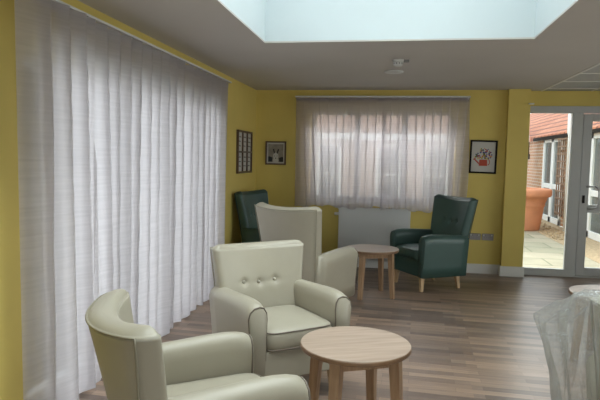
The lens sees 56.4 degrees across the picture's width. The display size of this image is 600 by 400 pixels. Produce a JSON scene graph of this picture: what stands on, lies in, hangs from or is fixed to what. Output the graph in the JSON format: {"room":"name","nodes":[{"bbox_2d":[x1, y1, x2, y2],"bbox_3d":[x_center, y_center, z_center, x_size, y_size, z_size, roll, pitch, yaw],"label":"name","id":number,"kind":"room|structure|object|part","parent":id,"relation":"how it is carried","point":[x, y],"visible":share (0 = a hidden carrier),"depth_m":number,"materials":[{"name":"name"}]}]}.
{"room":"care facility","nodes":[
{"label":"care facility","id":0,"kind":"room"},
{"bbox_2d":[0,0,256,399],"bbox_3d":[-1.586,0.024,2.867,0.280,2.360,10.700,2,4,10],"label":"wall","id":1,"kind":"structure","parent":0,"point":[241,115],"depth_m":2.85,"materials":[{"name":"yellow paint"}]},
{"bbox_2d":[52,0,231,82],"bbox_3d":[-1.089,-1.143,4.336,0.135,0.015,3.440,2,4,10],"label":"rail","id":2,"kind":"object","parent":1,"relation":"attached to","point":[110,26],"visible":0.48,"depth_m":3.87,"materials":[{"name":"grey plastic"}]},
{"bbox_2d":[14,0,95,399],"bbox_3d":[-1.290,0.074,3.045,0.086,2.224,0.631,2,4,10],"label":"sheer curtain","id":3,"kind":"object","parent":2,"relation":"hanging from","point":[55,42],"visible":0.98,"depth_m":2.95,"materials":[{"name":"fabric"}]},
{"bbox_2d":[94,23,184,382],"bbox_3d":[-1.132,0.001,4.090,0.103,2.227,1.541,2,4,10],"label":"sheer curtain","id":4,"kind":"object","parent":2,"relation":"hanging from","point":[139,89],"visible":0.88,"depth_m":3.96,"materials":[{"name":"fabric"}]},
{"bbox_2d":[181,64,227,318],"bbox_3d":[-0.912,-0.097,5.451,0.108,2.227,1.264,2,4,10],"label":"sheer curtain","id":5,"kind":"object","parent":2,"relation":"hanging from","point":[206,95],"visible":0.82,"depth_m":5.28,"materials":[{"name":"fabric"}]},
{"bbox_2d":[236,130,252,173],"bbox_3d":[-0.698,-0.605,7.064,0.030,0.530,0.660,2,4,10],"label":"frame","id":6,"kind":"object","parent":1,"relation":"attached to","point":[244,141],"visible":1,"depth_m":7.04,"materials":[{"name":"black wood"}]},
{"bbox_2d":[78,0,599,90],"bbox_3d":[0.241,-1.099,2.474,3.980,0.012,10.700,2,4,10],"label":"ceiling","id":7,"kind":"structure","parent":0,"point":[208,32],"depth_m":4.79,"materials":[{"name":"paint"}]},
{"bbox_2d":[384,70,403,73],"bbox_3d":[0.968,-1.317,5.771,0.200,0.016,0.200,2,4,10],"label":"ceiling disc","id":8,"kind":"object","parent":7,"relation":"attached to","point":[387,71],"visible":1,"depth_m":5.74,"materials":[{"name":"grey plastic"}]},
{"bbox_2d":[220,0,575,40],"bbox_3d":[0.420,-1.643,2.420,2.275,1.088,3.970,2,4,10],"label":"skylight","id":9,"kind":"object","parent":7,"relation":"attached to","point":[271,20],"depth_m":4.26,"materials":[{"name":"glass"}]},
{"bbox_2d":[392,59,408,66],"bbox_3d":[0.917,-1.246,5.104,0.154,0.060,0.108,2,4,10],"label":"smoke detector","id":10,"kind":"object","parent":7,"relation":"attached to","point":[397,62],"visible":1,"depth_m":5.08,"materials":[{"name":"grey plastic"}]},
{"bbox_2d":[79,267,599,399],"bbox_3d":[1.715,1.366,2.306,7.100,0.100,10.520,2,4,10],"label":"floor","id":11,"kind":"structure","parent":0,"point":[492,336],"depth_m":4.66,"materials":[{"name":"brown wood"}]},
{"bbox_2d":[85,289,310,399],"bbox_3d":[-0.444,0.834,2.244,0.776,0.885,0.707,-1,5,-26],"label":"armchair","id":12,"kind":"object","parent":11,"relation":"on","point":[134,362],"visible":1,"depth_m":2.04,"materials":[{"name":"beige leather"}]},
{"bbox_3d":[-0.663,0.758,2.126,0.269,0.725,0.666,-1,5,-26],"label":"backrest","id":13,"kind":"part","parent":12,"relation":"part of","materials":[{"name":"beige leather"}]},
{"bbox_3d":[-0.511,0.853,2.534,0.604,0.480,0.115,-1,5,-26],"label":"arm","id":14,"kind":"part","parent":12,"relation":"part of","materials":[{"name":"beige leather"}]},
{"bbox_2d":[166,373,259,397],"bbox_3d":[-0.335,0.862,2.298,0.529,0.138,0.469,-1,5,-26],"label":"seat cushion","id":15,"kind":"object","parent":12,"relation":"on","point":[177,384],"depth_m":2.44,"materials":[{"name":"beige leather"}]},
{"bbox_3d":[-0.255,0.897,2.017,0.604,0.480,0.115,-1,5,-26],"label":"arm","id":16,"kind":"part","parent":12,"relation":"part of","materials":[{"name":"beige leather"}]},
{"bbox_2d":[234,189,268,242],"bbox_3d":[-0.355,0.414,6.806,0.818,1.045,0.704,3,5,24],"label":"armchair","id":17,"kind":"object","parent":11,"relation":"on","point":[245,201],"visible":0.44,"depth_m":6.61,"materials":[{"name":"green leather"}]},
{"bbox_3d":[-0.391,0.558,6.513,0.604,0.480,0.115,3,5,24],"label":"arm","id":18,"kind":"part","parent":17,"relation":"part of","materials":[{"name":"green leather"}]},
{"bbox_2d":[209,240,351,382],"bbox_3d":[-0.168,0.738,3.593,0.707,0.885,0.776,-1,5,-30],"label":"armchair","id":19,"kind":"object","parent":11,"relation":"on","point":[260,291],"visible":0.87,"depth_m":3.53,"materials":[{"name":"beige leather"}]},
{"bbox_3d":[-0.387,0.792,3.390,0.115,0.480,0.604,-1,5,-30],"label":"arm","id":20,"kind":"part","parent":19,"relation":"part of","materials":[{"name":"beige leather"}]},
{"bbox_3d":[-0.293,0.640,3.799,0.666,0.725,0.269,-1,5,-30],"label":"backrest","id":21,"kind":"part","parent":19,"relation":"part of","materials":[{"name":"beige leather"}]},
{"bbox_2d":[265,305,331,351],"bbox_3d":[-0.110,0.778,3.490,0.469,0.138,0.529,-1,5,-30],"label":"seat cushion","id":22,"kind":"object","parent":19,"relation":"on","point":[286,326],"depth_m":3.32,"materials":[{"name":"beige leather"}]},
{"bbox_3d":[0.113,0.780,3.682,0.115,0.480,0.604,-1,5,-30],"label":"arm","id":23,"kind":"part","parent":19,"relation":"part of","materials":[{"name":"beige leather"}]},
{"bbox_2d":[254,202,358,297],"bbox_3d":[0.039,0.544,5.170,0.703,1.045,0.818,4,5,37],"label":"armchair","id":24,"kind":"object","parent":11,"relation":"on","point":[336,268],"visible":0.56,"depth_m":4.85,"materials":[{"name":"beige leather"}]},
{"bbox_3d":[-0.108,0.476,4.965,0.700,0.885,0.312,4,5,36],"label":"backrest","id":25,"kind":"part","parent":24,"relation":"part of","materials":[{"name":"beige leather"}]},
{"bbox_3d":[0.323,0.679,5.079,0.115,0.480,0.604,4,5,36],"label":"arm","id":26,"kind":"part","parent":24,"relation":"part of","materials":[{"name":"beige leather"}]},
{"bbox_2d":[300,326,410,399],"bbox_3d":[0.281,0.987,2.901,0.566,0.510,0.566,4,5,30],"label":"coffee table","id":27,"kind":"object","parent":11,"relation":"on","point":[344,348],"visible":1,"depth_m":2.80,"materials":[{"name":"brown wood"}]},
{"bbox_3d":[0.082,0.988,3.014,0.083,0.483,0.056,4,5,30],"label":"leg","id":28,"kind":"part","parent":27,"relation":"part of","materials":[{"name":"brown wood"}]},
{"bbox_3d":[0.167,1.013,2.704,0.056,0.483,0.083,4,5,30],"label":"leg","id":29,"kind":"part","parent":27,"relation":"part of","materials":[{"name":"brown wood"}]},
{"bbox_3d":[0.394,0.988,3.100,0.056,0.483,0.083,4,5,30],"label":"leg","id":30,"kind":"part","parent":27,"relation":"part of","materials":[{"name":"brown wood"}]},
{"bbox_3d":[0.479,1.013,2.789,0.083,0.483,0.056,4,5,30],"label":"leg","id":31,"kind":"part","parent":27,"relation":"part of","materials":[{"name":"brown wood"}]},
{"bbox_2d":[349,244,398,299],"bbox_3d":[0.764,0.766,5.986,0.566,0.510,0.566,4,5,34],"label":"coffee table","id":32,"kind":"object","parent":11,"relation":"on","point":[365,251],"visible":0.8,"depth_m":5.83,"materials":[{"name":"brown wood"}]},
{"bbox_3d":[0.637,0.791,5.797,0.056,0.483,0.083,4,5,34],"label":"leg","id":33,"kind":"part","parent":32,"relation":"part of","materials":[{"name":"brown wood"}]},
{"bbox_3d":[0.890,0.768,6.176,0.056,0.483,0.083,4,5,34],"label":"leg","id":34,"kind":"part","parent":32,"relation":"part of","materials":[{"name":"brown wood"}]},
{"bbox_3d":[0.954,0.792,5.861,0.083,0.483,0.056,4,5,34],"label":"leg","id":35,"kind":"part","parent":32,"relation":"part of","materials":[{"name":"brown wood"}]},
{"bbox_2d":[390,194,477,291],"bbox_3d":[1.570,0.473,6.526,0.818,1.045,0.703,-1,5,-23],"label":"armchair","id":36,"kind":"object","parent":11,"relation":"on","point":[441,250],"visible":1,"depth_m":6.31,"materials":[{"name":"green leather"}]},
{"bbox_3d":[1.153,0.897,6.650,0.052,0.164,0.052,-1,5,-23],"label":"leg","id":37,"kind":"part","parent":36,"relation":"part of","materials":[{"name":"brown wood"}]},
{"bbox_2d":[396,243,418,258],"bbox_3d":[1.435,0.585,6.478,0.529,0.138,0.469,-1,5,-23],"label":"seat cushion","id":38,"kind":"object","parent":36,"relation":"on","point":[406,250],"depth_m":6.38,"materials":[{"name":"green leather"}]},
{"bbox_3d":[1.369,0.574,6.765,0.604,0.480,0.115,-1,5,-23],"label":"arm","id":39,"kind":"part","parent":36,"relation":"part of","materials":[{"name":"green leather"}]},
{"bbox_3d":[1.347,0.935,6.201,0.052,0.164,0.052,-1,5,-23],"label":"leg","id":40,"kind":"part","parent":36,"relation":"part of","materials":[{"name":"brown wood"}]},
{"bbox_3d":[1.598,0.618,6.235,0.604,0.480,0.115,-1,5,-23],"label":"arm","id":41,"kind":"part","parent":36,"relation":"part of","materials":[{"name":"green leather"}]},
{"bbox_3d":[1.799,0.391,6.619,0.312,0.885,0.700,-1,5,-23],"label":"backrest","id":42,"kind":"part","parent":36,"relation":"part of","materials":[{"name":"green leather"}]},
{"bbox_3d":[1.794,0.928,6.415,0.071,0.164,0.052,-1,5,-23],"label":"leg","id":43,"kind":"part","parent":36,"relation":"part of","materials":[{"name":"brown wood"}]},
{"bbox_2d":[569,285,599,361],"bbox_3d":[2.273,0.936,4.112,0.566,0.510,0.566,1,4,0],"label":"coffee table","id":44,"kind":"object","parent":11,"relation":"on","point":[582,293],"visible":0.92,"depth_m":4.10,"materials":[{"name":"brown wood"}]},
{"bbox_3d":[2.044,0.945,4.111,0.083,0.483,0.056,1,4,0],"label":"leg","id":45,"kind":"part","parent":44,"relation":"part of","materials":[{"name":"brown wood"}]},
{"bbox_3d":[2.272,0.933,4.341,0.056,0.483,0.083,1,4,0],"label":"leg","id":46,"kind":"part","parent":44,"relation":"part of","materials":[{"name":"brown wood"}]},
{"bbox_2d":[586,295,599,399],"bbox_3d":[1.675,0.866,2.383,0.776,0.885,0.707,-2,5,-35],"label":"armchair","id":47,"kind":"object","parent":11,"relation":"on","point":[593,362],"visible":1,"depth_m":2.47,"materials":[{"name":"beige leather"}]},
{"bbox_3d":[1.564,0.885,2.659,0.604,0.480,0.115,-2,5,-35],"label":"arm","id":48,"kind":"part","parent":47,"relation":"part of","materials":[{"name":"beige leather"}]},
{"bbox_3d":[1.476,0.793,2.233,0.269,0.725,0.666,-2,5,-35],"label":"backrest","id":49,"kind":"part","parent":47,"relation":"part of","materials":[{"name":"beige leather"}]},
{"bbox_2d":[255,90,599,264],"bbox_3d":[2.631,-0.227,7.354,7.080,2.360,0.380,2,4,10],"label":"wall","id":50,"kind":"structure","parent":0,"point":[275,109],"depth_m":7.28,"materials":[{"name":"yellow paint"}]},
{"bbox_2d":[265,141,285,164],"bbox_3d":[-0.330,-0.640,7.626,0.285,0.320,0.025,2,4,10],"label":"framed picture","id":51,"kind":"object","parent":50,"relation":"attached to","point":[275,151],"visible":1,"depth_m":7.63,"materials":[{"name":"grey paper"}]},
{"bbox_2d":[268,144,282,162],"bbox_3d":[-0.330,-0.630,7.628,0.210,0.260,0.001,2,4,10],"label":"print","id":52,"kind":"object","parent":51,"relation":"attached to","point":[275,151],"depth_m":7.63,"materials":[{"name":"grey paper"}]},
{"bbox_2d":[334,207,410,258],"bbox_3d":[0.954,0.508,7.447,1.010,0.813,0.104,2,4,10],"label":"radiator","id":53,"kind":"object","parent":50,"relation":"attached to","point":[360,225],"visible":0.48,"depth_m":7.39,"materials":[{"name":"white metal"}]},
{"bbox_2d":[338,207,408,210],"bbox_3d":[0.986,0.115,7.412,0.960,0.023,0.100,2,4,10],"label":"grille","id":54,"kind":"object","parent":53,"relation":"attached to","point":[342,208],"depth_m":7.38,"materials":[{"name":"white metal"}]},
{"bbox_2d":[295,96,470,97],"bbox_3d":[1.050,-1.333,7.269,2.230,0.021,0.165,2,4,10],"label":"rail","id":55,"kind":"object","parent":50,"relation":"attached to","point":[295,96],"visible":0.84,"depth_m":7.20,"materials":[{"name":"grey plastic"}]},
{"bbox_2d":[295,98,381,209],"bbox_3d":[0.518,-0.607,7.354,1.192,1.457,0.056,2,4,10],"label":"window curtain","id":56,"kind":"object","parent":55,"relation":"hanging from","point":[338,153],"visible":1,"depth_m":7.36,"materials":[{"name":"fabric"}]},
{"bbox_2d":[381,97,469,212],"bbox_3d":[1.583,-0.566,7.138,1.105,1.464,0.059,2,4,10],"label":"window curtain","id":57,"kind":"object","parent":55,"relation":"hanging from","point":[425,141],"visible":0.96,"depth_m":7.13,"materials":[{"name":"fabric"}]},
{"bbox_2d":[357,258,523,276],"bbox_3d":[1.114,0.852,7.469,3.525,0.130,0.178,2,4,10],"label":"baseboard","id":58,"kind":"structure","parent":50,"relation":"attached to","point":[510,271],"depth_m":7.26,"materials":[{"name":"white paint"}]},
{"bbox_2d":[469,233,480,239],"bbox_3d":[2.268,0.474,7.264,0.144,0.086,0.017,2,4,10],"label":"double socket","id":59,"kind":"object","parent":50,"relation":"attached to","point":[473,236],"visible":0.94,"depth_m":7.26,"materials":[{"name":"grey"}]},
{"bbox_2d":[469,140,497,173],"bbox_3d":[2.347,-0.552,7.173,0.335,0.425,0.025,3,5,10],"label":"framed picture","id":60,"kind":"object","parent":50,"relation":"attached to","point":[483,153],"visible":0.98,"depth_m":7.17,"materials":[{"name":"black"}]},
{"bbox_2d":[473,148,491,165],"bbox_3d":[2.343,-0.553,7.175,0.235,0.231,0.001,3,5,10],"label":"print","id":61,"kind":"object","parent":60,"relation":"attached to","point":[481,156],"depth_m":7.18,"materials":[{"name":"multicoloured paper"}]},
{"bbox_2d":[482,234,493,240],"bbox_3d":[2.426,0.480,7.237,0.144,0.086,0.017,2,4,10],"label":"double socket","id":62,"kind":"object","parent":50,"relation":"attached to","point":[484,236],"visible":1,"depth_m":7.23,"materials":[{"name":"grey"}]},
{"bbox_2d":[500,89,530,266],"bbox_3d":[2.732,-0.209,7.145,0.260,2.360,0.200,2,4,10],"label":"column","id":63,"kind":"structure","parent":50,"relation":"attached to","point":[518,100],"depth_m":7.04,"materials":[{"name":"yellow paint"}]},
{"bbox_2d":[524,106,599,277],"bbox_3d":[3.782,-0.091,7.121,1.824,2.170,0.150,2,4,10],"label":"door frame","id":64,"kind":"structure","parent":50,"relation":"in","point":[577,113],"depth_m":7.12,"materials":[{"name":"grey metal"}]},
{"bbox_2d":[575,114,599,275],"bbox_3d":[4.109,-0.040,7.024,1.125,2.055,0.147,2,4,10],"label":"door","id":65,"kind":"structure","parent":64,"relation":"attached to","point":[584,208],"depth_m":7.10,"materials":[{"name":"grey metal"}]},
{"bbox_3d":[3.694,-0.028,7.060,0.148,0.304,0.076,2,4,10],"label":"pull handle","id":66,"kind":"part","parent":65,"relation":"part of","materials":[{"name":"silver metal"}]},
{"bbox_2d":[545,65,599,90],"bbox_3d":[3.741,-1.081,1.875,3.120,0.196,10.700,2,4,10],"label":"ceiling tiles","id":67,"kind":"structure","parent":0,"point":[581,77],"depth_m":6.39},
{"bbox_2d":[542,63,599,90],"bbox_3d":[3.592,-0.987,1.907,2.820,0.014,10.100,2,4,10],"label":"grid","id":68,"kind":"object","parent":67,"relation":"attached to","point":[581,72],"visible":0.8,"depth_m":6.22,"materials":[{"name":"white paint"}]},
{"label":"outside","id":69,"kind":"structure","parent":0,"visible":0},
{"bbox_2d":[536,219,599,263],"bbox_3d":[6.514,0.287,18.178,0.800,0.115,22.100,2,4,10],"label":"gravel ground","id":70,"kind":"structure","parent":69,"point":[592,248],"depth_m":10.39,"materials":[{"name":"beige gravel"}]},
{"bbox_2d":[540,222,564,239],"bbox_3d":[5.427,0.626,12.390,0.536,0.030,3.528,2,4,10],"label":"gravel stones","id":71,"kind":"object","parent":70,"relation":"on","point":[553,234],"visible":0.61,"depth_m":11.69},
{"bbox_2d":[527,113,599,241],"bbox_3d":[8.808,-2.077,16.700,4.340,4.900,20.300,2,4,10],"label":"building","id":72,"kind":"structure","parent":70,"relation":"on","point":[545,129],"depth_m":13.81,"materials":[{"name":"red brick"}]},
{"bbox_3d":[6.217,-0.520,13.772,0.010,1.930,1.650,2,4,10],"label":"dark pane","id":73,"kind":"part","parent":72,"relation":"part of","materials":[{"name":"grey"}]},
{"bbox_2d":[554,137,567,216],"bbox_3d":[5.926,-0.505,12.552,0.125,1.770,0.910,2,4,10],"label":"trellis","id":74,"kind":"object","parent":72,"relation":"attached to","point":[560,142],"visible":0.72,"depth_m":12.65,"materials":[{"name":"brown wood"}]},
{"bbox_2d":[563,114,570,230],"bbox_3d":[5.697,-1.025,11.888,0.090,3.404,0.088,2,4,10],"label":"downpipe","id":75,"kind":"object","parent":72,"relation":"attached to","point":[569,115],"visible":0.49,"depth_m":11.89,"materials":[{"name":"white plastic"}]},
{"bbox_3d":[5.535,-0.226,9.796,0.010,1.910,2.460,2,4,10],"label":"dark pane","id":76,"kind":"part","parent":72,"relation":"part of","materials":[{"name":"grey"}]},
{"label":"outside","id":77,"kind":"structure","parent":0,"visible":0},
{"bbox_2d":[523,231,599,268],"bbox_3d":[1.575,0.620,12.437,7.000,0.110,9.100,2,4,10],"label":"patio","id":78,"kind":"structure","parent":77,"point":[540,251],"depth_m":9.07,"materials":[{"name":"beige stone"}]},
{"bbox_2d":[524,187,551,230],"bbox_3d":[4.863,0.185,12.351,1.250,0.900,1.250,2,4,10],"label":"terracotta planter","id":79,"kind":"object","parent":78,"relation":"on","point":[536,198],"visible":0.34,"depth_m":11.91,"materials":[{"name":"ceramic"}]}
]}

